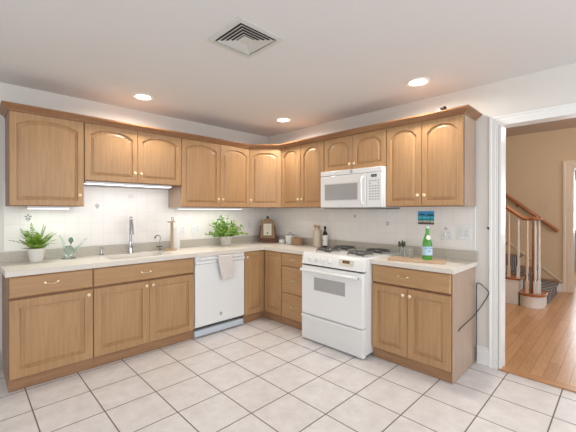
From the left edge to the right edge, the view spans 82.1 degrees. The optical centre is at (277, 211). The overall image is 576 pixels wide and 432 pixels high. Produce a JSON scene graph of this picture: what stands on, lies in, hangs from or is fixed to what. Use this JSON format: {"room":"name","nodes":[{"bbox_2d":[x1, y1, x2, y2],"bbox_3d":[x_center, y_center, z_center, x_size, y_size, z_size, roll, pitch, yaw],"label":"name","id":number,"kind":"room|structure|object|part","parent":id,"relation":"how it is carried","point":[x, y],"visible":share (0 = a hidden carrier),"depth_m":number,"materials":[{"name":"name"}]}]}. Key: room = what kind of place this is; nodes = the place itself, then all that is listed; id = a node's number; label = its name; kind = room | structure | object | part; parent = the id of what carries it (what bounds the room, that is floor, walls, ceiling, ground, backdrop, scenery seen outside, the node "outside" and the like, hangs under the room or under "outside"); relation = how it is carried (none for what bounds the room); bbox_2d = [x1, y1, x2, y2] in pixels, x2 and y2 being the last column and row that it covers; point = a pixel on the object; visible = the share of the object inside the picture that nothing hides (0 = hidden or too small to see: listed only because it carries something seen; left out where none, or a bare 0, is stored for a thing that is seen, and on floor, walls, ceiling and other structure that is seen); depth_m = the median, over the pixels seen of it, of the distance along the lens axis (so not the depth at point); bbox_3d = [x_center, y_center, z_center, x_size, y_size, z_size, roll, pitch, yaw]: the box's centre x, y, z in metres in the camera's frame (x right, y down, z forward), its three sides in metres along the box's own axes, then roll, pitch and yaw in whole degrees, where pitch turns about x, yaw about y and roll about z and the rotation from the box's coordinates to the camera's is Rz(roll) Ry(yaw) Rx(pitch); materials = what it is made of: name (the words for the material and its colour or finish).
{"room":"kitchen","nodes":[
{"label":"kitchen","id":0,"kind":"room"},
{"bbox_2d":[0,82,267,367],"bbox_3d":[-2.062,0.114,3.227,5.420,2.462,0.127,0,0,-44],"label":"wall","id":1,"kind":"structure","parent":0,"point":[103,219],"depth_m":3.45,"materials":[{"name":"paint"}]},
{"bbox_2d":[5,110,83,206],"bbox_3d":[-2.042,-0.434,2.915,0.532,0.769,0.346,0,0,-44],"label":"upper cabinet","id":2,"kind":"object","parent":1,"relation":"attached to","point":[44,155],"visible":1,"depth_m":2.79,"materials":[{"name":"brown wood"}]},
{"bbox_2d":[26,206,69,208],"bbox_3d":[-2.005,-0.037,2.898,0.310,0.024,0.080,0,0,-44],"label":"light","id":3,"kind":"object","parent":2,"relation":"attached to","point":[27,207],"visible":1,"depth_m":2.86,"materials":[{"name":"white plastic"}]},
{"bbox_2d":[0,100,481,148],"bbox_3d":[-0.310,-0.840,3.454,4.190,0.054,1.696,0,0,-2],"label":"crown molding","id":4,"kind":"structure","parent":2,"relation":"attached to","point":[5,106],"depth_m":3.15,"materials":[{"name":"brown wood"}]},
{"bbox_2d":[84,122,180,186],"bbox_3d":[-1.503,-0.555,3.427,0.950,0.533,0.346,0,0,-44],"label":"upper cabinet","id":5,"kind":"object","parent":1,"relation":"attached to","point":[111,154],"visible":0.98,"depth_m":3.28,"materials":[{"name":"brown wood"}]},
{"bbox_3d":[-1.581,-0.551,3.165,0.472,0.521,0.019,0,0,-44],"label":"door","id":6,"kind":"part","parent":5,"relation":"part of","materials":[{"name":"brown wood"}]},
{"bbox_2d":[84,181,171,187],"bbox_3d":[-1.493,-0.275,3.363,0.845,0.024,0.080,0,0,-44],"label":"light","id":7,"kind":"object","parent":5,"relation":"attached to","point":[85,182],"visible":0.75,"depth_m":3.30,"materials":[{"name":"white plastic"}]},
{"bbox_2d":[85,183,167,187],"bbox_3d":[-1.491,-0.264,3.361,0.829,0.002,0.066,0,0,-44],"label":"diffuser","id":8,"kind":"object","parent":7,"relation":"attached to","point":[116,184],"depth_m":3.33,"materials":[{"name":"white plastic"}]},
{"bbox_3d":[-1.238,-0.553,3.492,0.472,0.521,0.019,0,0,-44],"label":"door","id":9,"kind":"part","parent":5,"relation":"part of","materials":[{"name":"brown wood"}]},
{"bbox_2d":[180,225,185,234],"bbox_3d":[-1.145,0.216,4.005,0.075,0.118,0.007,0,0,-44],"label":"wall outlet","id":10,"kind":"object","parent":1,"relation":"attached to","point":[182,227],"visible":0.96,"depth_m":4.00,"materials":[{"name":"white plastic"}]},
{"bbox_2d":[191,224,199,232],"bbox_3d":[-1.016,0.206,4.123,0.118,0.118,0.014,0,0,-44],"label":"light switch","id":11,"kind":"object","parent":1,"relation":"attached to","point":[195,228],"visible":1,"depth_m":4.12,"materials":[{"name":"white plastic"}]},
{"bbox_2d":[168,138,248,207],"bbox_3d":[-0.812,-0.440,4.083,0.960,0.769,0.346,0,0,-44],"label":"upper cabinet","id":12,"kind":"object","parent":1,"relation":"attached to","point":[213,175],"visible":0.99,"depth_m":3.92,"materials":[{"name":"brown wood"}]},
{"bbox_3d":[-1.175,-0.171,3.773,0.004,0.235,0.298,0,0,-44],"label":"panel","id":13,"kind":"part","parent":12,"relation":"part of","materials":[{"name":"brown wood"}]},
{"bbox_3d":[-0.881,-0.436,3.831,0.500,0.757,0.019,0,0,-44],"label":"door","id":14,"kind":"part","parent":12,"relation":"part of","materials":[{"name":"brown wood"}]},
{"bbox_2d":[177,207,241,209],"bbox_3d":[-0.804,-0.042,4.066,0.880,0.024,0.080,0,0,-44],"label":"light","id":15,"kind":"object","parent":12,"relation":"attached to","point":[177,207],"visible":0.82,"depth_m":3.97,"materials":[{"name":"white plastic"}]},
{"bbox_3d":[-0.535,-0.438,4.160,0.449,0.757,0.019,0,0,-44],"label":"door","id":16,"kind":"part","parent":12,"relation":"part of","materials":[{"name":"brown wood"}]},
{"bbox_2d":[247,221,250,228],"bbox_3d":[-0.398,0.188,4.714,0.072,0.118,0.008,0,0,-44],"label":"wall outlet","id":17,"kind":"object","parent":1,"relation":"attached to","point":[248,222],"visible":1,"depth_m":4.70,"materials":[{"name":"white plastic"}]},
{"bbox_2d":[249,149,281,207],"bbox_3d":[-0.159,-0.441,4.522,0.618,0.769,0.610,0,0,-44],"label":"upper cabinet","id":18,"kind":"object","parent":1,"relation":"attached to","point":[264,164],"visible":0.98,"depth_m":4.30,"materials":[{"name":"brown wood"}]},
{"bbox_2d":[0,0,575,136],"bbox_3d":[-0.138,-1.158,1.108,5.300,0.100,5.800,0,0,-44],"label":"ceiling","id":19,"kind":"structure","parent":0,"point":[335,60],"depth_m":2.31,"materials":[{"name":"white paint"}]},
{"bbox_2d":[132,93,153,100],"bbox_3d":[-1.303,-1.112,3.207,0.200,0.008,0.200,0,0,-44],"label":"recessed light","id":20,"kind":"object","parent":19,"relation":"in","point":[140,96],"visible":1,"depth_m":3.19,"materials":[{"name":"white paint"}]},
{"bbox_2d":[136,95,149,98],"bbox_3d":[-1.303,-1.116,3.207,0.136,0.001,0.136,0,0,-44],"label":"diffuser","id":21,"kind":"object","parent":20,"relation":"attached to","point":[137,96],"depth_m":3.22,"materials":[{"name":"white"}]},
{"bbox_2d":[206,17,283,57],"bbox_3d":[-0.207,-1.106,2.130,0.356,0.011,0.356,0,0,-44],"label":"ceiling vent","id":22,"kind":"object","parent":19,"relation":"in","point":[243,37],"visible":1,"depth_m":2.11,"materials":[{"name":"white metal"}]},
{"bbox_3d":[-0.207,-1.105,2.130,0.072,0.006,0.072,0,0,-44],"label":"plate","id":23,"kind":"part","parent":22,"relation":"part of","materials":[{"name":"white metal"}]},
{"bbox_2d":[275,118,291,121],"bbox_3d":[0.074,-1.116,4.023,0.200,0.008,0.200,0,0,-44],"label":"recessed light","id":24,"kind":"object","parent":19,"relation":"in","point":[277,119],"visible":1,"depth_m":4.00,"materials":[{"name":"white paint"}]},
{"bbox_2d":[406,77,430,86],"bbox_3d":[1.206,-1.111,2.834,0.200,0.008,0.200,0,0,-44],"label":"recessed light","id":25,"kind":"object","parent":19,"relation":"in","point":[420,81],"visible":1,"depth_m":2.83,"materials":[{"name":"white paint"}]},
{"bbox_2d":[410,79,426,84],"bbox_3d":[1.206,-1.114,2.834,0.136,0.001,0.136,0,0,-44],"label":"diffuser","id":26,"kind":"object","parent":25,"relation":"attached to","point":[416,81],"depth_m":2.84,"materials":[{"name":"white"}]},
{"bbox_2d":[0,269,575,431],"bbox_3d":[2.677,1.394,3.311,12.200,0.100,6.900,0,0,-44],"label":"floor","id":27,"kind":"structure","parent":0,"point":[258,375],"depth_m":2.50,"materials":[{"name":"tile"}]},
{"bbox_2d":[2,268,92,392],"bbox_3d":[-1.960,0.911,2.824,0.564,0.864,0.600,0,0,-44],"label":"base cabinet","id":28,"kind":"object","parent":27,"relation":"on","point":[47,318],"visible":0.99,"depth_m":2.61,"materials":[{"name":"brown wood"}]},
{"bbox_3d":[-1.783,0.564,2.636,0.559,0.155,0.019,0,0,-44],"label":"drawer","id":29,"kind":"part","parent":28,"relation":"part of","materials":[{"name":"brown wood"}]},
{"bbox_3d":[-1.783,0.954,2.638,0.559,0.590,0.019,0,0,-44],"label":"door","id":30,"kind":"part","parent":28,"relation":"part of","materials":[{"name":"brown wood"}]},
{"bbox_2d":[93,257,193,367],"bbox_3d":[-1.406,0.908,3.350,0.961,0.864,0.600,0,0,-44],"label":"base cabinet","id":31,"kind":"object","parent":27,"relation":"on","point":[138,308],"visible":0.98,"depth_m":3.11,"materials":[{"name":"brown wood"}]},
{"bbox_3d":[-1.403,0.953,2.998,0.476,0.590,0.019,0,0,-44],"label":"door","id":32,"kind":"part","parent":31,"relation":"part of","materials":[{"name":"brown wood"}]},
{"bbox_3d":[-1.230,0.562,3.161,0.955,0.155,0.019,0,0,-44],"label":"drawer","id":33,"kind":"part","parent":31,"relation":"part of","materials":[{"name":"brown wood"}]},
{"bbox_3d":[-1.056,0.951,3.328,0.476,0.590,0.019,0,0,-44],"label":"door","id":34,"kind":"part","parent":31,"relation":"part of","materials":[{"name":"brown wood"}]},
{"bbox_2d":[193,252,244,337],"bbox_3d":[-0.807,0.903,3.897,0.656,0.854,0.588,0,0,-44],"label":"dishwasher","id":35,"kind":"object","parent":27,"relation":"on","point":[216,299],"visible":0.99,"depth_m":3.67,"materials":[{"name":"white plastic"}]},
{"bbox_3d":[-0.657,1.299,3.733,0.645,0.063,0.055,0,0,-44],"label":"toe plate","id":36,"kind":"part","parent":35,"relation":"part of","materials":[{"name":"grey metal"}]},
{"bbox_3d":[-0.637,0.518,3.720,0.652,0.083,0.044,0,0,-44],"label":"control panel","id":37,"kind":"part","parent":35,"relation":"part of","materials":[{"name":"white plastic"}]},
{"bbox_3d":[-0.616,0.503,3.697,0.580,0.016,0.040,0,0,-44],"label":"handle","id":38,"kind":"part","parent":35,"relation":"part of","materials":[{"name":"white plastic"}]},
{"bbox_2d":[217,254,233,279],"bbox_3d":[-0.583,0.617,3.709,0.211,0.273,0.034,0,0,-44],"label":"dish towel","id":39,"kind":"object","parent":35,"relation":"hanging from","point":[225,261],"visible":1,"depth_m":3.70,"materials":[{"name":"fabric"}]},
{"bbox_2d":[232,250,282,322],"bbox_3d":[-0.164,0.904,4.344,0.878,0.864,0.868,0,0,-44],"label":"base cabinet","id":40,"kind":"object","parent":27,"relation":"on","point":[262,268],"visible":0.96,"depth_m":4.05,"materials":[{"name":"brown wood"}]},
{"bbox_2d":[0,235,398,277],"bbox_3d":[-0.551,0.411,3.145,3.092,0.128,2.074,0,0,-44],"label":"countertop","id":41,"kind":"structure","parent":40,"relation":"on","point":[12,264],"depth_m":3.45,"materials":[{"name":"stone"}]},
{"bbox_2d":[9,223,56,261],"bbox_3d":[-2.098,0.263,2.854,0.348,0.346,0.294,0,0,-44],"label":"potted fern","id":42,"kind":"object","parent":41,"relation":"on","point":[36,250],"visible":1,"depth_m":2.86,"materials":[{"name":"green plant"}]},
{"bbox_2d":[27,247,45,261],"bbox_3d":[-2.126,0.378,2.915,0.136,0.116,0.136,0,0,-44],"label":"pot","id":43,"kind":"object","parent":42,"relation":"on","point":[35,254],"depth_m":2.87,"materials":[{"name":"white ceramic"}]},
{"bbox_2d":[59,235,86,258],"bbox_3d":[-1.920,0.325,3.100,0.212,0.220,0.126,0,0,-20],"label":"figurine","id":44,"kind":"object","parent":41,"relation":"on","point":[68,250],"visible":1,"depth_m":3.07,"materials":[{"name":"white"}]},
{"bbox_3d":[-1.985,0.299,3.057,0.064,0.169,0.025,0,0,-44],"label":"handle","id":45,"kind":"part","parent":44,"relation":"part of","materials":[{"name":"teal glass"}]},
{"bbox_3d":[-1.888,0.319,3.148,0.129,0.144,0.036,0,0,-44],"label":"spout","id":46,"kind":"part","parent":44,"relation":"part of","materials":[{"name":"teal glass"}]},
{"bbox_2d":[128,216,138,252],"bbox_3d":[-1.530,0.239,3.455,0.105,0.389,0.161,0,0,0],"label":"kitchen faucet","id":47,"kind":"object","parent":41,"relation":"on","point":[131,229],"visible":1,"depth_m":3.48,"materials":[{"name":"silver metal"}]},
{"bbox_2d":[154,235,162,249],"bbox_3d":[-1.338,0.343,3.699,0.047,0.178,0.107,0,0,35],"label":"water tap","id":48,"kind":"object","parent":41,"relation":"on","point":[159,246],"visible":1,"depth_m":3.71,"materials":[{"name":"silver metal"}]},
{"bbox_2d":[162,217,176,250],"bbox_3d":[-1.214,0.245,3.720,0.160,0.374,0.160,0,0,-44],"label":"paper towel holder","id":49,"kind":"object","parent":41,"relation":"on","point":[172,221],"visible":1,"depth_m":3.67,"materials":[{"name":"brown wood"}]},
{"bbox_3d":[-1.172,0.267,3.676,0.026,0.298,0.020,0,0,-44],"label":"post","id":50,"kind":"part","parent":49,"relation":"part of","materials":[{"name":"brown wood"}]},
{"bbox_2d":[173,228,179,248],"bbox_3d":[-1.181,0.313,3.854,0.083,0.238,0.083,0,0,-44],"label":"paper towel roll","id":51,"kind":"object","parent":41,"relation":"on","point":[176,231],"visible":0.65,"depth_m":3.82,"materials":[{"name":"white paper"}]},
{"bbox_2d":[205,215,248,245],"bbox_3d":[-0.606,0.232,4.127,0.476,0.397,0.440,0,0,7],"label":"potted plant","id":52,"kind":"object","parent":41,"relation":"on","point":[223,232],"visible":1,"depth_m":4.15,"materials":[{"name":"green plant"}]},
{"bbox_3d":[-0.655,0.369,4.223,0.168,0.122,0.167,0,0,-44],"label":"pot","id":53,"kind":"part","parent":52,"relation":"part of","materials":[{"name":"beige ceramic"}]},
{"bbox_2d":[258,216,276,242],"bbox_3d":[-0.138,0.242,4.668,0.264,0.372,0.118,0,0,1],"label":"mantel clock","id":54,"kind":"object","parent":41,"relation":"on","point":[267,234],"visible":1,"depth_m":4.64,"materials":[{"name":"brown wood"}]},
{"bbox_2d":[279,237,285,243],"bbox_3d":[0.069,0.387,4.513,0.092,0.084,0.092,0,0,-44],"label":"jar","id":55,"kind":"object","parent":41,"relation":"on","point":[282,240],"visible":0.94,"depth_m":4.48,"materials":[{"name":"white ceramic"}]},
{"bbox_2d":[285,232,294,243],"bbox_3d":[0.165,0.350,4.426,0.132,0.159,0.132,0,0,-44],"label":"canister","id":56,"kind":"object","parent":41,"relation":"on","point":[288,237],"visible":0.92,"depth_m":4.38,"materials":[{"name":"white ceramic"}]},
{"bbox_2d":[292,237,302,244],"bbox_3d":[0.265,0.381,4.322,0.144,0.096,0.145,0,0,-44],"label":"wicker basket","id":57,"kind":"object","parent":41,"relation":"on","point":[295,241],"visible":1,"depth_m":4.27,"materials":[{"name":"brown wicker"}]},
{"bbox_2d":[313,230,321,246],"bbox_3d":[0.498,0.328,4.105,0.116,0.206,0.115,0,0,-44],"label":"utensil holder","id":58,"kind":"object","parent":41,"relation":"on","point":[317,234],"visible":0.98,"depth_m":4.06,"materials":[{"name":"beige ceramic"}]},
{"bbox_2d":[323,226,327,246],"bbox_3d":[0.576,0.301,3.993,0.060,0.260,0.060,0,0,-44],"label":"wine bottle","id":59,"kind":"object","parent":41,"relation":"on","point":[325,235],"visible":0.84,"depth_m":3.97,"materials":[{"name":"black glass"}]},
{"bbox_3d":[-0.284,0.861,4.061,0.308,0.765,0.019,0,0,-44],"label":"door","id":60,"kind":"part","parent":40,"relation":"part of","materials":[{"name":"brown wood"}]},
{"bbox_3d":[-0.055,0.861,4.057,0.019,0.765,0.298,0,0,-44],"label":"door","id":61,"kind":"part","parent":40,"relation":"part of","materials":[{"name":"brown wood"}]},
{"bbox_2d":[282,252,303,329],"bbox_3d":[0.391,0.906,3.962,0.600,0.864,0.446,0,0,-44],"label":"base cabinet","id":62,"kind":"object","parent":27,"relation":"on","point":[292,263],"visible":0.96,"depth_m":3.81,"materials":[{"name":"brown wood"}]},
{"bbox_3d":[0.204,0.796,3.785,0.019,0.308,0.441,0,0,-44],"label":"drawer","id":63,"kind":"part","parent":62,"relation":"part of","materials":[{"name":"brown wood"}]},
{"bbox_3d":[0.204,1.100,3.786,0.019,0.288,0.441,0,0,-44],"label":"drawer","id":64,"kind":"part","parent":62,"relation":"part of","materials":[{"name":"brown wood"}]},
{"bbox_3d":[0.204,0.557,3.784,0.019,0.155,0.441,0,0,-44],"label":"drawer","id":65,"kind":"part","parent":62,"relation":"part of","materials":[{"name":"brown wood"}]},
{"bbox_2d":[300,245,398,358],"bbox_3d":[0.742,0.865,3.462,0.747,0.956,0.751,0,0,-44],"label":"gas range","id":66,"kind":"object","parent":27,"relation":"on","point":[337,281],"visible":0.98,"depth_m":3.20,"materials":[{"name":"white metal"}]},
{"bbox_3d":[0.493,0.600,3.225,0.062,0.031,0.691,0,0,-44],"label":"handle","id":67,"kind":"part","parent":66,"relation":"part of","materials":[{"name":"white metal"}]},
{"bbox_3d":[0.531,1.201,3.264,0.063,0.256,0.743,0,0,-44],"label":"storage drawer","id":68,"kind":"part","parent":66,"relation":"part of","materials":[{"name":"white metal"}]},
{"bbox_3d":[0.534,0.812,3.264,0.056,0.505,0.743,0,0,-44],"label":"oven door","id":69,"kind":"part","parent":66,"relation":"part of","materials":[{"name":"white metal"}]},
{"bbox_3d":[0.537,0.485,3.266,0.056,0.120,0.751,0,0,-44],"label":"control panel","id":70,"kind":"part","parent":66,"relation":"part of","materials":[{"name":"white ceramic"}]},
{"bbox_3d":[0.651,0.483,3.127,0.002,0.056,0.160,21,-14,-42],"label":"display panel","id":71,"kind":"part","parent":66,"relation":"part of","materials":[{"name":"beige plastic"}]},
{"bbox_2d":[307,248,398,259],"bbox_3d":[0.786,0.432,3.502,0.626,0.022,0.751,0,0,-44],"label":"cooktop","id":72,"kind":"object","parent":66,"relation":"in","point":[343,252],"depth_m":3.36,"materials":[{"name":"white metal"}]},
{"bbox_2d":[372,264,474,383],"bbox_3d":[1.307,0.910,2.997,0.600,0.864,0.696,0,0,-44],"label":"base cabinet","id":73,"kind":"object","parent":27,"relation":"on","point":[418,316],"visible":0.94,"depth_m":2.77,"materials":[{"name":"brown wood"}]},
{"bbox_3d":[0.997,0.953,2.950,0.019,0.590,0.332,0,0,-44],"label":"door","id":74,"kind":"part","parent":73,"relation":"part of","materials":[{"name":"brown wood"}]},
{"bbox_3d":[1.117,0.563,2.822,0.019,0.155,0.682,0,0,-44],"label":"drawer","id":75,"kind":"part","parent":73,"relation":"part of","materials":[{"name":"brown wood"}]},
{"bbox_2d":[370,246,477,273],"bbox_3d":[1.317,0.412,2.991,0.594,0.128,0.722,0,0,-44],"label":"countertop","id":76,"kind":"structure","parent":73,"relation":"on","point":[457,261],"depth_m":2.93,"materials":[{"name":"stone"}]},
{"bbox_2d":[398,240,405,254],"bbox_3d":[1.252,0.360,3.318,0.064,0.149,0.087,0,0,-44],"label":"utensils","id":77,"kind":"object","parent":76,"relation":"on","point":[400,244],"visible":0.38,"depth_m":3.31,"materials":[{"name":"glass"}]},
{"bbox_2d":[388,256,445,264],"bbox_3d":[1.239,0.427,2.940,0.459,0.017,0.209,0,0,30],"label":"cutting board","id":78,"kind":"object","parent":76,"relation":"on","point":[392,258],"visible":1,"depth_m":2.89,"materials":[{"name":"brown wood"}]},
{"bbox_2d":[400,247,406,256],"bbox_3d":[1.187,0.373,3.111,0.068,0.088,0.068,0,0,-44],"label":"drinking glass","id":79,"kind":"object","parent":78,"relation":"on","point":[403,253],"visible":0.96,"depth_m":3.08,"materials":[{"name":"white"}]},
{"bbox_2d":[406,247,413,257],"bbox_3d":[1.217,0.374,3.029,0.068,0.088,0.068,0,0,-44],"label":"drinking glass","id":80,"kind":"object","parent":78,"relation":"on","point":[410,251],"visible":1,"depth_m":3.00,"materials":[{"name":"white"}]},
{"bbox_2d":[422,226,432,259],"bbox_3d":[1.314,0.270,2.897,0.084,0.296,0.084,0,0,-44],"label":"water bottle","id":81,"kind":"object","parent":78,"relation":"on","point":[427,247],"visible":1,"depth_m":2.87,"materials":[{"name":"green glass"}]},
{"bbox_3d":[1.233,0.954,2.702,0.019,0.590,0.346,0,0,-44],"label":"door","id":82,"kind":"part","parent":73,"relation":"part of","materials":[{"name":"brown wood"}]},
{"bbox_3d":[1.563,0.911,2.767,0.545,0.864,0.010,0,0,-44],"label":"panel","id":83,"kind":"part","parent":73,"relation":"part of","materials":[{"name":"brown wood"}]},
{"bbox_2d":[458,283,488,360],"bbox_3d":[1.640,0.976,2.752,0.444,0.702,0.107,0,0,-44],"label":"power cord","id":84,"kind":"object","parent":27,"relation":"on","point":[477,283],"visible":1,"depth_m":2.93,"materials":[{"name":"black plastic"}]},
{"bbox_2d":[505,239,562,308],"bbox_3d":[3.160,0.068,6.082,1.575,2.527,3.032,0,0,-44],"label":"staircase","id":85,"kind":"structure","parent":27,"relation":"on","point":[514,286],"depth_m":4.86,"materials":[{"name":"white paint"}]},
{"bbox_2d":[506,205,542,293],"bbox_3d":[2.775,-0.393,5.572,0.188,3.075,2.676,0,0,-44],"label":"stair railing","id":86,"kind":"object","parent":85,"relation":"on","point":[535,285],"visible":0.38,"depth_m":4.68,"materials":[{"name":"beige wood"}]},
{"bbox_3d":[2.707,-0.906,5.581,0.052,2.050,2.566,0,0,-44],"label":"handrail","id":87,"kind":"part","parent":86,"relation":"part of","materials":[{"name":"brown wood"}]},
{"bbox_3d":[3.629,0.634,4.694,0.036,1.028,0.036,0,0,-44],"label":"newel post","id":88,"kind":"part","parent":86,"relation":"part of","materials":[{"name":"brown wood"}]},
{"bbox_2d":[268,63,575,364],"bbox_3d":[1.825,0.115,2.978,0.127,2.462,5.600,0,0,-44],"label":"wall","id":89,"kind":"structure","parent":0,"point":[556,86],"depth_m":3.09,"materials":[{"name":"white paint"}]},
{"bbox_2d":[281,141,323,207],"bbox_3d":[0.391,-0.440,4.140,0.346,0.769,0.712,0,0,-44],"label":"upper cabinet","id":90,"kind":"object","parent":89,"relation":"attached to","point":[302,166],"visible":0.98,"depth_m":4.02,"materials":[{"name":"brown wood"}]},
{"bbox_3d":[0.170,-0.438,4.177,0.019,0.757,0.342,0,0,-44],"label":"door","id":91,"kind":"part","parent":90,"relation":"part of","materials":[{"name":"brown wood"}]},
{"bbox_3d":[0.413,-0.437,3.921,0.019,0.757,0.356,0,0,-44],"label":"door","id":92,"kind":"part","parent":90,"relation":"part of","materials":[{"name":"brown wood"}]},
{"bbox_2d":[324,129,385,171],"bbox_3d":[0.901,-0.634,3.603,0.346,0.375,0.762,0,0,-44],"label":"upper cabinet","id":93,"kind":"object","parent":89,"relation":"attached to","point":[368,149],"visible":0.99,"depth_m":3.47,"materials":[{"name":"brown wood"}]},
{"bbox_3d":[0.671,-0.633,3.648,0.019,0.363,0.376,0,0,-44],"label":"door","id":94,"kind":"part","parent":93,"relation":"part of","materials":[{"name":"brown wood"}]},
{"bbox_2d":[321,166,399,208],"bbox_3d":[0.869,-0.237,3.574,0.434,0.417,0.758,0,0,-44],"label":"microwave","id":95,"kind":"object","parent":93,"relation":"attached to","point":[360,188],"visible":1,"depth_m":3.40,"materials":[{"name":"white plastic"}]},
{"bbox_3d":[0.699,-0.220,3.530,0.034,0.343,0.582,0,0,-44],"label":"door","id":96,"kind":"part","parent":95,"relation":"part of","materials":[{"name":"white plastic"}]},
{"bbox_3d":[0.846,-0.216,3.318,0.048,0.302,0.023,0,0,-44],"label":"handle","id":97,"kind":"part","parent":95,"relation":"part of","materials":[{"name":"white plastic"}]},
{"bbox_3d":[0.960,-0.219,3.256,0.034,0.343,0.169,0,0,-44],"label":"control panel","id":98,"kind":"part","parent":95,"relation":"part of","materials":[{"name":"white plastic"}]},
{"bbox_3d":[0.933,-0.631,3.373,0.019,0.363,0.380,0,0,-44],"label":"door","id":99,"kind":"part","parent":93,"relation":"part of","materials":[{"name":"brown wood"}]},
{"bbox_2d":[418,211,433,224],"bbox_3d":[1.469,0.058,3.257,0.004,0.130,0.167,0,0,-44],"label":"postcard","id":100,"kind":"object","parent":89,"relation":"attached to","point":[424,217],"visible":1,"depth_m":3.25,"materials":[{"name":"blue"}]},
{"bbox_2d":[386,114,475,206],"bbox_3d":[1.403,-0.435,3.075,0.346,0.769,0.693,0,0,-44],"label":"upper cabinet","id":101,"kind":"object","parent":89,"relation":"attached to","point":[430,163],"visible":1,"depth_m":2.92,"materials":[{"name":"brown wood"}]},
{"bbox_3d":[1.185,-0.433,3.107,0.019,0.757,0.340,0,0,-44],"label":"door","id":102,"kind":"part","parent":101,"relation":"part of","materials":[{"name":"brown wood"}]},
{"bbox_3d":[1.422,-0.432,2.858,0.019,0.757,0.340,0,0,-44],"label":"door","id":103,"kind":"part","parent":101,"relation":"part of","materials":[{"name":"brown wood"}]},
{"bbox_3d":[1.658,-0.434,2.841,0.298,0.769,0.004,0,0,-44],"label":"panel","id":104,"kind":"part","parent":101,"relation":"part of","materials":[{"name":"brown wood"}]},
{"bbox_2d":[442,230,452,239],"bbox_3d":[1.598,0.215,3.115,0.014,0.095,0.100,0,0,-44],"label":"light switch","id":105,"kind":"object","parent":89,"relation":"attached to","point":[446,234],"visible":1,"depth_m":3.11,"materials":[{"name":"white plastic"}]},
{"bbox_2d":[458,226,471,239],"bbox_3d":[1.704,0.191,3.008,0.008,0.125,0.118,0,0,-44],"label":"light switch","id":106,"kind":"object","parent":89,"relation":"attached to","point":[464,232],"visible":1,"depth_m":3.00,"materials":[{"name":"white plastic"}]},
{"bbox_2d":[474,206,475,250],"bbox_3d":[1.764,0.153,2.952,0.011,0.405,0.010,0,0,-44],"label":"trim","id":107,"kind":"structure","parent":89,"relation":"attached to","point":[474,206],"depth_m":2.95,"materials":[{"name":"white paint"}]},
{"bbox_2d":[476,345,488,365],"bbox_3d":[1.806,1.266,2.911,0.014,0.159,0.099,0,0,-44],"label":"baseboard","id":108,"kind":"structure","parent":89,"relation":"attached to","point":[482,352],"depth_m":2.90,"materials":[{"name":"white paint"}]},
{"bbox_2d":[488,102,575,368],"bbox_3d":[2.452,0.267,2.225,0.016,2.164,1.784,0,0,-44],"label":"trim","id":109,"kind":"structure","parent":89,"relation":"attached to","point":[494,122],"depth_m":2.84,"materials":[{"name":"white paint"}]},
{"bbox_2d":[498,366,575,392],"bbox_3d":[2.479,1.343,2.253,0.093,0.012,1.640,0,0,-44],"label":"trim","id":110,"kind":"structure","parent":89,"relation":"attached to","point":[505,369],"depth_m":2.64,"materials":[{"name":"brown wood"}]},
{"bbox_2d":[505,127,575,283],"bbox_3d":[4.932,-0.025,5.446,0.120,2.720,6.700,0,0,-44],"label":"wall","id":111,"kind":"structure","parent":0,"point":[534,161],"depth_m":5.73,"materials":[{"name":"beige paint"}]},
{"bbox_2d":[506,193,558,232],"bbox_3d":[3.804,-0.797,6.468,0.102,2.277,2.636,0,0,-44],"label":"wall handrail","id":112,"kind":"object","parent":111,"relation":"attached to","point":[516,202],"visible":0.38,"depth_m":5.76,"materials":[{"name":"brown wood"}]},
{"bbox_2d":[558,284,562,291],"bbox_3d":[4.741,1.269,5.556,0.014,0.129,0.085,0,0,-44],"label":"baseboard","id":113,"kind":"structure","parent":111,"relation":"attached to","point":[560,286],"depth_m":5.54,"materials":[{"name":"white paint"}]},
{"bbox_2d":[563,160,575,292],"bbox_3d":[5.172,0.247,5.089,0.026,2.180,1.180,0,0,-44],"label":"trim","id":114,"kind":"structure","parent":111,"relation":"attached to","point":[567,165],"depth_m":5.47,"materials":[{"name":"beige paint"}]},
{"bbox_2d":[506,118,575,136],"bbox_3d":[4.606,-1.434,5.130,6.880,0.100,6.900,0,0,-44],"label":"ceiling","id":115,"kind":"structure","parent":0,"point":[565,123],"depth_m":5.42,"materials":[{"name":"beige paint"}]},
{"bbox_2d":[575,169,575,268],"bbox_3d":[7.029,-0.034,7.507,0.100,2.720,6.400,0,0,-44],"label":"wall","id":116,"kind":"structure","parent":0,"point":[575,169],"depth_m":7.61,"materials":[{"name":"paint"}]},
{"bbox_2d":[575,178,575,232],"bbox_3d":[7.359,-0.147,7.130,0.060,1.250,1.600,0,0,-44],"label":"window","id":117,"kind":"structure","parent":116,"relation":"in","point":[575,178],"depth_m":7.63,"materials":[{"name":"white paint"}]}
]}

